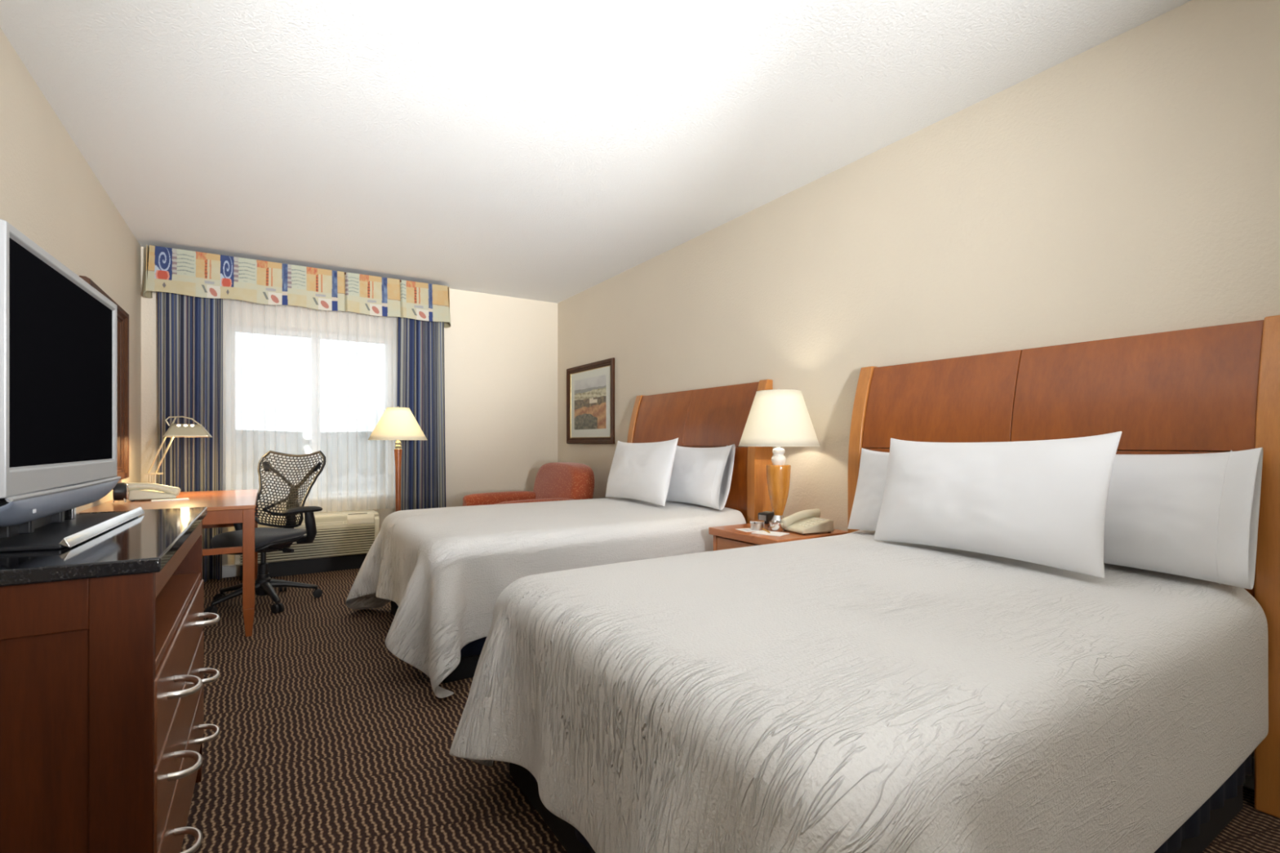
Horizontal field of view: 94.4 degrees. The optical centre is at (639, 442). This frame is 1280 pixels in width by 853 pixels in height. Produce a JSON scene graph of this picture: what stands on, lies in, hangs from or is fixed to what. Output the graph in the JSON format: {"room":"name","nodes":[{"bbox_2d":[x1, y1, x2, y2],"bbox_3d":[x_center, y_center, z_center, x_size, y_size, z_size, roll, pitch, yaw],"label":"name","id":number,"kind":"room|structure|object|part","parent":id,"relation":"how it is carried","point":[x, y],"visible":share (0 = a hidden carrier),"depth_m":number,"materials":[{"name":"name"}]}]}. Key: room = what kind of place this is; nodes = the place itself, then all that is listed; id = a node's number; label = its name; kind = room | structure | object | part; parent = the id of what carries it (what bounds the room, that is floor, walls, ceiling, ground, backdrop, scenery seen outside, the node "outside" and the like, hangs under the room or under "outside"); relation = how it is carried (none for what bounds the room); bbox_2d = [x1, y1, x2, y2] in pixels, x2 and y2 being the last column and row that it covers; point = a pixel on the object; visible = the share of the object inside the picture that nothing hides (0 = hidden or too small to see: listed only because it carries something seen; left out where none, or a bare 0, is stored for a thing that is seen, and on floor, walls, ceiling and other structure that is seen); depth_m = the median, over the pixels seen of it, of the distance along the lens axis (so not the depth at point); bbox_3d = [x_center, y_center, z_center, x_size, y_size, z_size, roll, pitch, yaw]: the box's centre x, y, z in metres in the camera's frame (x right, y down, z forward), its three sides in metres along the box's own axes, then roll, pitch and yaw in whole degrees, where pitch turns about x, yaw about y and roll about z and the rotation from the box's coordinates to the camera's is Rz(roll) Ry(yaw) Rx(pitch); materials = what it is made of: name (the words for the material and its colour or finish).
{"room":"hotel room","nodes":[
{"label":"hotel room","id":0,"kind":"room"},
{"bbox_2d":[0,27,141,512],"bbox_3d":[-1.849,-0.200,1.294,0.120,2.600,8.200,0,0,-32],"label":"wall","id":1,"kind":"structure","parent":0,"point":[50,193],"depth_m":2.81,"materials":[{"name":"beige paint"}]},
{"bbox_2d":[79,275,128,481],"bbox_3d":[-3.133,-0.307,3.487,0.041,1.095,1.040,0,0,-32],"label":"wall mirror","id":2,"kind":"object","parent":1,"relation":"attached to","point":[122,316],"visible":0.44,"depth_m":3.87,"materials":[{"name":"brown wood"}]},
{"bbox_3d":[-3.146,-0.307,3.479,0.006,0.955,0.900,0,0,-32],"label":"mirror pane","id":3,"kind":"part","parent":2,"relation":"part of","materials":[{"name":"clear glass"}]},
{"bbox_2d":[141,246,557,576],"bbox_3d":[-2.413,-0.200,5.559,3.470,2.600,0.220,0,0,-32],"label":"wall","id":4,"kind":"structure","parent":0,"point":[500,352],"depth_m":5.98,"materials":[{"name":"beige paint"}]},
{"bbox_2d":[222,564,235,577],"bbox_3d":[-2.357,1.050,5.456,3.456,0.100,0.014,0,0,-32],"label":"baseboard","id":5,"kind":"structure","parent":4,"relation":"attached to","point":[228,571],"depth_m":4.82,"materials":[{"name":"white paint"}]},
{"bbox_2d":[142,244,450,328],"bbox_3d":[-2.769,-1.278,5.050,2.259,0.365,0.259,0,0,-32],"label":"valance","id":6,"kind":"object","parent":4,"relation":"attached to","point":[167,269],"visible":1,"depth_m":4.85,"materials":[{"name":"fabric"}]},
{"bbox_3d":[-2.770,-1.417,5.065,2.150,0.025,0.095,0,0,-32],"label":"track","id":7,"kind":"object","parent":6,"relation":"attached to","visible":0},
{"bbox_2d":[157,291,222,582],"bbox_3d":[-3.473,-0.160,4.580,0.407,2.480,0.122,0,0,-32],"label":"drape","id":8,"kind":"object","parent":7,"relation":"hanging from","point":[190,328],"visible":0.62,"depth_m":4.60,"materials":[{"name":"fabric"}]},
{"bbox_2d":[222,298,398,515],"bbox_3d":[-2.793,-0.398,5.091,1.460,2.005,0.054,0,0,-32],"label":"sheer curtain","id":9,"kind":"object","parent":7,"relation":"hanging from","point":[297,380],"visible":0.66,"depth_m":5.09,"materials":[{"name":"white fabric"}]},
{"bbox_2d":[396,316,445,511],"bbox_3d":[-2.023,-0.160,5.492,0.468,2.480,0.117,0,0,-32],"label":"drape","id":10,"kind":"object","parent":7,"relation":"hanging from","point":[420,344],"visible":0.58,"depth_m":5.51,"materials":[{"name":"fabric"}]},
{"bbox_2d":[0,0,1191,302],"bbox_3d":[-0.330,-1.550,2.250,3.710,0.100,8.200,0,0,-32],"label":"ceiling","id":11,"kind":"structure","parent":0,"point":[541,150],"depth_m":2.65,"materials":[{"name":"white paint"}]},
{"bbox_2d":[181,568,1279,852],"bbox_3d":[-0.330,1.150,2.250,3.710,0.100,8.200,0,0,-32],"label":"floor","id":12,"kind":"structure","parent":0,"point":[328,740],"depth_m":2.09,"materials":[{"name":"brown carpet"}]},
{"bbox_2d":[0,506,220,852],"bbox_3d":[-1.421,0.657,1.383,0.689,0.885,1.029,0,0,-32],"label":"dresser","id":13,"kind":"object","parent":12,"relation":"on","point":[102,726],"visible":0.99,"depth_m":1.08,"materials":[{"name":"brown wood"}]},
{"bbox_3d":[-1.194,0.657,0.949,0.474,0.665,0.015,0,0,-32],"label":"panel","id":14,"kind":"part","parent":13,"relation":"part of","materials":[{"name":"brown wood"}]},
{"bbox_2d":[0,218,144,551],"bbox_3d":[-1.413,-0.105,1.424,0.230,0.641,0.798,0,0,-30],"label":"television","id":15,"kind":"object","parent":13,"relation":"on","point":[59,333],"visible":1,"depth_m":1.32,"materials":[{"name":"silver metal"}]},
{"bbox_3d":[-1.373,0.107,1.448,0.014,0.010,0.786,0,0,-30],"label":"speaker trim","id":16,"kind":"part","parent":15,"relation":"part of","materials":[{"name":"silver metal"}]},
{"bbox_3d":[-1.513,0.152,1.570,0.024,0.106,0.022,0,0,-30],"label":"stand post","id":17,"kind":"part","parent":15,"relation":"part of","materials":[{"name":"silver metal"}]},
{"bbox_3d":[-1.186,0.651,0.954,0.630,0.817,0.028,0,0,-32],"label":"frame","id":18,"kind":"part","parent":13,"relation":"part of","materials":[{"name":"brown wood"}]},
{"bbox_3d":[-1.190,0.272,1.528,0.025,0.057,0.949,0,0,-32],"label":"rail","id":19,"kind":"part","parent":13,"relation":"part of","materials":[{"name":"brown wood"}]},
{"bbox_3d":[-1.186,0.703,1.531,0.024,0.164,0.985,0,0,-32],"label":"drawer","id":20,"kind":"part","parent":13,"relation":"part of","materials":[{"name":"brown wood"}]},
{"bbox_3d":[-1.186,0.531,1.531,0.024,0.161,0.985,0,0,-32],"label":"drawer","id":21,"kind":"part","parent":13,"relation":"part of","materials":[{"name":"brown wood"}]},
{"bbox_3d":[-1.186,0.876,1.531,0.024,0.165,0.985,0,0,-32],"label":"drawer","id":22,"kind":"part","parent":13,"relation":"part of","materials":[{"name":"brown wood"}]},
{"bbox_3d":[-0.998,0.708,1.304,0.056,0.020,0.116,0,0,-32],"label":"handle","id":23,"kind":"part","parent":13,"relation":"part of","materials":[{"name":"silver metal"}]},
{"bbox_3d":[-0.998,0.536,1.304,0.056,0.020,0.116,0,0,-32],"label":"handle","id":24,"kind":"part","parent":13,"relation":"part of","materials":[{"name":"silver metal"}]},
{"bbox_3d":[-1.706,0.651,1.781,0.630,0.817,0.028,0,0,-32],"label":"frame","id":25,"kind":"part","parent":13,"relation":"part of","materials":[{"name":"brown wood"}]},
{"bbox_3d":[-1.195,1.010,1.526,0.024,0.080,0.949,0,0,-32],"label":"rail","id":26,"kind":"part","parent":13,"relation":"part of","materials":[{"name":"brown wood"}]},
{"bbox_3d":[-0.998,0.881,1.304,0.056,0.020,0.116,0,0,-32],"label":"handle","id":27,"kind":"part","parent":13,"relation":"part of","materials":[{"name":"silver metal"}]},
{"bbox_3d":[-1.307,0.881,1.795,0.056,0.020,0.116,0,0,-32],"label":"handle","id":28,"kind":"part","parent":13,"relation":"part of","materials":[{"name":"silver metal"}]},
{"bbox_3d":[-1.307,0.536,1.795,0.056,0.020,0.116,0,0,-32],"label":"handle","id":29,"kind":"part","parent":13,"relation":"part of","materials":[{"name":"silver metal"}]},
{"bbox_3d":[-1.307,0.708,1.795,0.056,0.020,0.116,0,0,-32],"label":"handle","id":30,"kind":"part","parent":13,"relation":"part of","materials":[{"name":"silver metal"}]},
{"bbox_2d":[79,488,257,636],"bbox_3d":[-2.854,0.728,3.721,0.755,0.745,1.340,0,0,-32],"label":"writing desk","id":31,"kind":"object","parent":12,"relation":"on","point":[225,508],"visible":0.5,"depth_m":3.34,"materials":[{"name":"brown wood"}]},
{"bbox_2d":[112,482,128,502],"bbox_3d":[-3.046,0.295,3.471,0.068,0.115,0.104,0,0,-38],"label":"desk clock","id":32,"kind":"object","parent":31,"relation":"on","point":[120,492],"visible":0.91,"depth_m":3.44,"materials":[{"name":"black plastic"}]},
{"bbox_2d":[125,482,180,501],"bbox_3d":[-3.035,0.299,3.690,0.276,0.111,0.196,0,0,-38],"label":"telephone","id":33,"kind":"object","parent":31,"relation":"on","point":[137,491],"visible":0.94,"depth_m":3.62,"materials":[{"name":"beige plastic"}]},
{"bbox_2d":[151,497,189,502],"bbox_3d":[-2.874,0.352,3.626,0.180,0.006,0.090,0,0,-40],"label":"notepad","id":34,"kind":"object","parent":31,"relation":"on","point":[180,499],"visible":1,"depth_m":3.60,"materials":[{"name":"white paper"}]},
{"bbox_2d":[145,416,212,484],"bbox_3d":[-3.118,0.090,3.971,0.406,0.530,0.186,0,0,-32],"label":"desk lamp","id":35,"kind":"object","parent":31,"relation":"on","point":[175,430],"visible":0.89,"depth_m":3.94,"materials":[{"name":"beige metal"}]},
{"bbox_3d":[-3.221,0.275,3.916,0.040,0.130,0.014,0,0,-32],"label":"lamp post","id":36,"kind":"part","parent":35,"relation":"part of","materials":[{"name":"beige metal"}]},
{"bbox_3d":[-3.213,0.208,3.921,0.090,0.010,0.044,0,0,-32],"label":"pivot plate","id":37,"kind":"part","parent":35,"relation":"part of","materials":[{"name":"beige metal"}]},
{"bbox_3d":[-3.169,0.065,3.930,0.161,0.284,0.021,0,0,-17],"label":"swing arm","id":38,"kind":"part","parent":35,"relation":"part of","materials":[{"name":"beige metal"}]},
{"bbox_3d":[-3.054,-0.119,3.968,0.195,0.112,0.040,0,0,-32],"label":"carry handle","id":39,"kind":"part","parent":35,"relation":"part of","materials":[{"name":"beige metal"}]},
{"bbox_3d":[-3.043,-0.079,3.993,0.255,0.088,0.143,0,0,-32],"label":"lamp shade","id":40,"kind":"part","parent":35,"relation":"part of","materials":[{"name":"beige metal"}]},
{"bbox_3d":[-2.221,0.739,3.365,0.057,0.723,0.057,0,0,-32],"label":"leg","id":41,"kind":"part","parent":31,"relation":"part of","materials":[{"name":"brown wood"}]},
{"bbox_3d":[-2.902,0.739,4.446,0.057,0.723,0.057,0,0,-32],"label":"leg","id":42,"kind":"part","parent":31,"relation":"part of","materials":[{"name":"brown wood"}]},
{"bbox_2d":[205,450,325,613],"bbox_3d":[-2.567,0.580,4.044,0.726,1.039,0.682,0,0,11],"label":"office chair","id":43,"kind":"object","parent":12,"relation":"on","point":[267,540],"visible":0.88,"depth_m":4.14,"materials":[{"name":"black plastic"}]},
{"bbox_3d":[-2.660,0.991,3.895,0.068,0.092,0.302,0,0,29],"label":"leg","id":44,"kind":"part","parent":43,"relation":"part of","materials":[{"name":"black plastic"}]},
{"bbox_3d":[-2.750,0.991,4.083,0.302,0.092,0.068,0,0,11],"label":"leg","id":45,"kind":"part","parent":43,"relation":"part of","materials":[{"name":"black plastic"}]},
{"bbox_3d":[-2.792,0.589,4.214,0.173,0.238,0.103,0,0,-12],"label":"armrest","id":46,"kind":"part","parent":43,"relation":"part of","materials":[{"name":"black plastic"}]},
{"bbox_3d":[-2.579,0.656,4.031,0.498,0.095,0.488,0,0,11],"label":"seat","id":47,"kind":"part","parent":43,"relation":"part of","materials":[{"name":"black fabric"}]},
{"bbox_3d":[-2.453,0.991,3.922,0.068,0.092,0.302,0,0,-43],"label":"leg","id":48,"kind":"part","parent":43,"relation":"part of","materials":[{"name":"black plastic"}]},
{"bbox_3d":[-2.425,0.726,3.992,0.196,0.033,0.032,0,0,11],"label":"tilt lever","id":49,"kind":"part","parent":43,"relation":"part of","materials":[{"name":"black plastic"}]},
{"bbox_3d":[-2.535,0.337,4.260,0.527,0.524,0.193,0,0,11],"label":"backrest","id":50,"kind":"part","parent":43,"relation":"part of","materials":[{"name":"black plastic"}]},
{"bbox_3d":[-2.423,0.991,4.143,0.302,0.092,0.068,0,0,-32],"label":"leg","id":51,"kind":"part","parent":43,"relation":"part of","materials":[{"name":"black plastic"}]},
{"bbox_3d":[-2.313,0.589,4.122,0.173,0.238,0.103,0,0,34],"label":"armrest","id":52,"kind":"part","parent":43,"relation":"part of","materials":[{"name":"black plastic"}]},
{"bbox_2d":[234,509,379,580],"bbox_3d":[-2.794,0.857,5.019,1.048,0.487,0.284,0,0,-32],"label":"air conditioner","id":53,"kind":"object","parent":12,"relation":"on","point":[343,540],"visible":0.46,"depth_m":5.00,"materials":[{"name":"beige plastic"}]},
{"bbox_2d":[257,515,346,528],"bbox_3d":[-2.833,0.663,4.875,0.760,0.074,0.062,0,0,-32],"label":"outlet","id":54,"kind":"object","parent":53,"relation":"attached to","point":[322,521],"depth_m":4.98,"materials":[{"name":"beige plastic"}]},
{"bbox_2d":[240,526,374,564],"bbox_3d":[-2.724,0.844,4.903,0.975,0.223,0.014,0,0,-32],"label":"grille","id":55,"kind":"object","parent":53,"relation":"attached to","point":[329,541],"depth_m":4.98,"materials":[{"name":"beige plastic"}]},
{"bbox_3d":[-2.812,0.624,5.047,1.020,0.020,0.215,0,0,-32],"label":"panel","id":56,"kind":"part","parent":53,"relation":"part of","materials":[{"name":"beige plastic"}]},
{"bbox_3d":[-2.428,0.659,5.146,0.215,0.092,0.104,0,0,-32],"label":"control door","id":57,"kind":"part","parent":53,"relation":"part of","materials":[{"name":"beige plastic"}]},
{"bbox_2d":[368,406,427,511],"bbox_3d":[-1.926,0.406,4.720,0.442,1.388,0.442,0,0,-32],"label":"floor lamp","id":58,"kind":"object","parent":12,"relation":"on","point":[397,424],"visible":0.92,"depth_m":4.62,"materials":[{"name":"beige fabric"}]},
{"bbox_3d":[-1.926,-0.146,4.720,0.438,0.253,0.438,0,0,-32],"label":"lamp shade","id":59,"kind":"part","parent":58,"relation":"part of","materials":[{"name":"beige fabric"}]},
{"bbox_3d":[-1.926,-0.020,4.720,0.442,0.005,0.442,0,0,-32],"label":"shade trim","id":60,"kind":"part","parent":58,"relation":"part of","materials":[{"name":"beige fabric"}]},
{"bbox_2d":[391,600,486,683],"bbox_3d":[-0.501,0.782,3.744,1.838,0.635,1.406,0,0,-32],"label":"bed","id":61,"kind":"object","parent":12,"relation":"on","point":[470,653],"visible":0.02,"depth_m":2.75,"materials":[{"name":"black"}]},
{"bbox_2d":[346,497,746,697],"bbox_3d":[-0.586,0.748,3.689,2.102,0.691,1.867,0,0,-32],"label":"bedspread","id":62,"kind":"object","parent":61,"relation":"on","point":[446,571],"visible":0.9,"depth_m":3.02,"materials":[{"name":"white fabric"}]},
{"bbox_2d":[605,437,678,506],"bbox_3d":[-0.016,0.195,4.150,0.196,0.447,0.920,0,0,-26],"label":"pillow","id":63,"kind":"object","parent":62,"relation":"on","point":[642,472],"visible":1,"depth_m":3.96,"materials":[{"name":"white fabric"}]},
{"bbox_2d":[666,444,735,510],"bbox_3d":[0.359,0.213,3.934,0.185,0.406,0.654,0,0,-32],"label":"pillow","id":64,"kind":"object","parent":62,"relation":"on","point":[699,476],"visible":0.87,"depth_m":3.78,"materials":[{"name":"white fabric"}]},
{"bbox_2d":[462,462,594,506],"bbox_3d":[-0.964,0.642,5.210,0.940,0.915,1.005,0,0,-32],"label":"armchair","id":65,"kind":"object","parent":12,"relation":"on","point":[554,481],"visible":0.3,"depth_m":5.28,"materials":[{"name":"orange fabric"}]},
{"bbox_3d":[-1.256,0.719,5.523,0.800,0.522,0.168,0,0,-32],"label":"arm","id":66,"kind":"part","parent":65,"relation":"part of","materials":[{"name":"orange fabric"}]},
{"bbox_3d":[-0.808,0.719,4.812,0.800,0.522,0.168,0,0,-32],"label":"arm","id":67,"kind":"part","parent":65,"relation":"part of","materials":[{"name":"fabric"}]},
{"bbox_2d":[626,379,773,524],"bbox_3d":[0.353,0.356,4.273,0.152,1.488,1.525,0,0,-32],"label":"headboard","id":68,"kind":"object","parent":12,"relation":"on","point":[716,416],"visible":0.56,"depth_m":3.96,"materials":[{"name":"brown wood"}]},
{"bbox_3d":[-0.034,0.356,4.888,0.152,1.488,0.072,0,0,-32],"label":"post","id":69,"kind":"part","parent":68,"relation":"part of","materials":[{"name":"brown wood"}]},
{"bbox_3d":[0.176,-0.176,4.570,0.132,0.407,0.688,0,0,-32],"label":"panel","id":70,"kind":"part","parent":68,"relation":"part of","materials":[{"name":"brown wood"}]},
{"bbox_3d":[0.323,0.440,4.254,0.056,0.820,1.379,0,0,-32],"label":"panel","id":71,"kind":"part","parent":68,"relation":"part of","materials":[{"name":"brown wood"}]},
{"bbox_3d":[0.544,-0.176,3.985,0.132,0.407,0.688,0,0,-32],"label":"panel","id":72,"kind":"part","parent":68,"relation":"part of","materials":[{"name":"brown wood"}]},
{"bbox_3d":[0.741,0.356,3.658,0.152,1.488,0.072,0,0,-32],"label":"post","id":73,"kind":"part","parent":68,"relation":"part of","materials":[{"name":"brown wood"}]},
{"bbox_2d":[708,523,848,551],"bbox_3d":[0.747,0.787,3.230,0.554,0.625,0.530,0,0,-32],"label":"nightstand","id":74,"kind":"object","parent":12,"relation":"on","point":[725,537],"visible":0.12,"depth_m":3.12,"materials":[{"name":"brown wood"}]},
{"bbox_3d":[0.553,0.613,3.107,0.023,0.175,0.440,0,0,-32],"label":"drawer","id":75,"kind":"part","parent":74,"relation":"part of","materials":[{"name":"brown wood"}]},
{"bbox_2d":[735,528,758,532],"bbox_3d":[0.583,0.474,3.203,0.090,0.002,0.110,0,0,-22],"label":"paper card","id":76,"kind":"object","parent":74,"relation":"on","point":[746,530],"visible":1,"depth_m":3.19,"materials":[{"name":"white paper"}]},
{"bbox_2d":[750,520,764,530],"bbox_3d":[0.637,0.450,3.220,0.077,0.050,0.077,0,0,-32],"label":"tin","id":77,"kind":"object","parent":74,"relation":"on","point":[755,525],"visible":0.96,"depth_m":3.19,"materials":[{"name":"silver metal"}]},
{"bbox_3d":[0.637,0.431,3.220,0.077,0.013,0.077,0,0,-32],"label":"tin lid","id":78,"kind":"part","parent":77,"relation":"part of","materials":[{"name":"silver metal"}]},
{"bbox_2d":[758,511,774,524],"bbox_3d":[0.753,0.442,3.494,0.112,0.066,0.070,0,0,-44],"label":"clock radio","id":79,"kind":"object","parent":74,"relation":"on","point":[766,516],"visible":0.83,"depth_m":3.45,"materials":[{"name":"black plastic"}]},
{"bbox_2d":[751,530,789,536],"bbox_3d":[0.678,0.473,3.080,0.164,0.005,0.114,0,0,40],"label":"notepad","id":80,"kind":"object","parent":74,"relation":"on","point":[759,532],"visible":1,"depth_m":3.06,"materials":[{"name":"white paper"}]},
{"bbox_2d":[768,520,783,532],"bbox_3d":[0.729,0.449,3.159,0.080,0.052,0.080,0,0,-32],"label":"glass tumbler","id":81,"kind":"object","parent":74,"relation":"on","point":[775,526],"visible":0.98,"depth_m":3.13,"materials":[{"name":"clear glass"}]},
{"bbox_2d":[737,388,820,528],"bbox_3d":[0.768,0.087,3.284,0.442,0.775,0.442,0,0,-32],"label":"table lamp","id":82,"kind":"object","parent":74,"relation":"on","point":[778,418],"visible":0.98,"depth_m":3.16,"materials":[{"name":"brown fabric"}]},
{"bbox_3d":[0.768,-0.280,3.284,0.246,0.005,0.246,0,0,-32],"label":"shade trim","id":83,"kind":"part","parent":82,"relation":"part of","materials":[{"name":"white fabric"}]},
{"bbox_3d":[0.768,-0.130,3.284,0.438,0.301,0.438,0,0,-32],"label":"lamp shade","id":84,"kind":"part","parent":82,"relation":"part of","materials":[{"name":"white fabric"}]},
{"bbox_3d":[0.768,0.020,3.284,0.442,0.005,0.442,0,0,-32],"label":"shade trim","id":85,"kind":"part","parent":82,"relation":"part of","materials":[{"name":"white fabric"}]},
{"bbox_2d":[780,508,834,534],"bbox_3d":[0.891,0.419,3.149,0.255,0.111,0.178,0,0,-24],"label":"telephone","id":86,"kind":"object","parent":74,"relation":"on","point":[805,522],"visible":0.98,"depth_m":3.13,"materials":[{"name":"beige plastic"}]},
{"bbox_2d":[509,753,1251,852],"bbox_3d":[0.681,0.782,1.867,1.838,0.635,1.411,0,0,-32],"label":"bed","id":87,"kind":"object","parent":12,"relation":"on","point":[1197,833],"visible":0.09,"depth_m":1.62,"materials":[{"name":"black"}]},
{"bbox_2d":[449,529,1268,852],"bbox_3d":[0.594,0.748,1.817,2.100,0.691,1.867,0,0,-32],"label":"bedspread","id":88,"kind":"object","parent":87,"relation":"on","point":[853,692],"visible":0.95,"depth_m":1.25,"materials":[{"name":"white fabric"}]},
{"bbox_2d":[847,448,889,530],"bbox_3d":[1.204,0.221,2.591,0.198,0.387,0.653,0,0,-27],"label":"pillow","id":89,"kind":"object","parent":88,"relation":"on","point":[873,465],"visible":0.23,"depth_m":2.74,"materials":[{"name":"white fabric"}]},
{"bbox_2d":[873,431,1121,577],"bbox_3d":[1.230,0.191,2.174,0.202,0.449,0.879,0,0,-24],"label":"pillow","id":90,"kind":"object","parent":88,"relation":"on","point":[1042,502],"visible":1,"depth_m":2.01,"materials":[{"name":"white fabric"}]},
{"bbox_2d":[1103,447,1262,589],"bbox_3d":[1.581,0.216,1.991,0.190,0.402,0.694,0,0,-33],"label":"pillow","id":91,"kind":"object","parent":88,"relation":"on","point":[1196,516],"visible":0.57,"depth_m":1.79,"materials":[{"name":"white fabric"}]},
{"bbox_2d":[848,315,1279,818],"bbox_3d":[1.530,0.356,2.405,0.152,1.488,1.540,0,0,-32],"label":"headboard","id":92,"kind":"object","parent":12,"relation":"on","point":[1214,388],"visible":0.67,"depth_m":2.07,"materials":[{"name":"brown wood"}]},
{"bbox_3d":[1.139,0.356,3.026,0.152,1.488,0.072,0,0,-32],"label":"post","id":93,"kind":"part","parent":92,"relation":"part of","materials":[{"name":"brown wood"}]},
{"bbox_3d":[1.351,-0.176,2.705,0.132,0.407,0.696,0,0,-32],"label":"panel","id":94,"kind":"part","parent":92,"relation":"part of","materials":[{"name":"brown wood"}]},
{"bbox_3d":[1.499,0.440,2.386,0.056,0.820,1.394,0,0,-32],"label":"panel","id":95,"kind":"part","parent":92,"relation":"part of","materials":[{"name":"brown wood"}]},
{"bbox_3d":[1.723,-0.176,2.114,0.132,0.407,0.696,0,0,-32],"label":"panel","id":96,"kind":"part","parent":92,"relation":"part of","materials":[{"name":"brown wood"}]},
{"bbox_3d":[1.921,0.356,1.784,0.152,1.488,0.072,0,0,-32],"label":"post","id":97,"kind":"part","parent":92,"relation":"part of","materials":[{"name":"brown wood"}]},
{"bbox_2d":[557,0,1279,757],"bbox_3d":[1.189,-0.200,3.207,0.120,2.600,8.200,0,0,-32],"label":"wall","id":98,"kind":"structure","parent":0,"point":[1129,185],"depth_m":2.57,"materials":[{"name":"beige paint"}]},
{"bbox_2d":[566,357,614,444],"bbox_3d":[-0.496,-0.373,5.739,0.031,0.777,0.960,0,0,-32],"label":"framed picture","id":99,"kind":"object","parent":98,"relation":"attached to","point":[590,387],"visible":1,"depth_m":5.71,"materials":[{"name":"multicoloured paper"}]},
{"bbox_2d":[574,374,605,430],"bbox_3d":[-0.490,-0.376,5.742,0.001,0.498,0.666,0,0,-32],"label":"print","id":100,"kind":"object","parent":99,"relation":"attached to","point":[589,393],"depth_m":5.72},
{"bbox_2d":[1243,756,1254,790],"bbox_3d":[1.180,1.050,3.095,0.014,0.100,7.780,0,0,-32],"label":"baseboard","id":101,"kind":"structure","parent":98,"relation":"attached to","point":[1249,780],"depth_m":1.88,"materials":[{"name":"black paint"}]}
]}

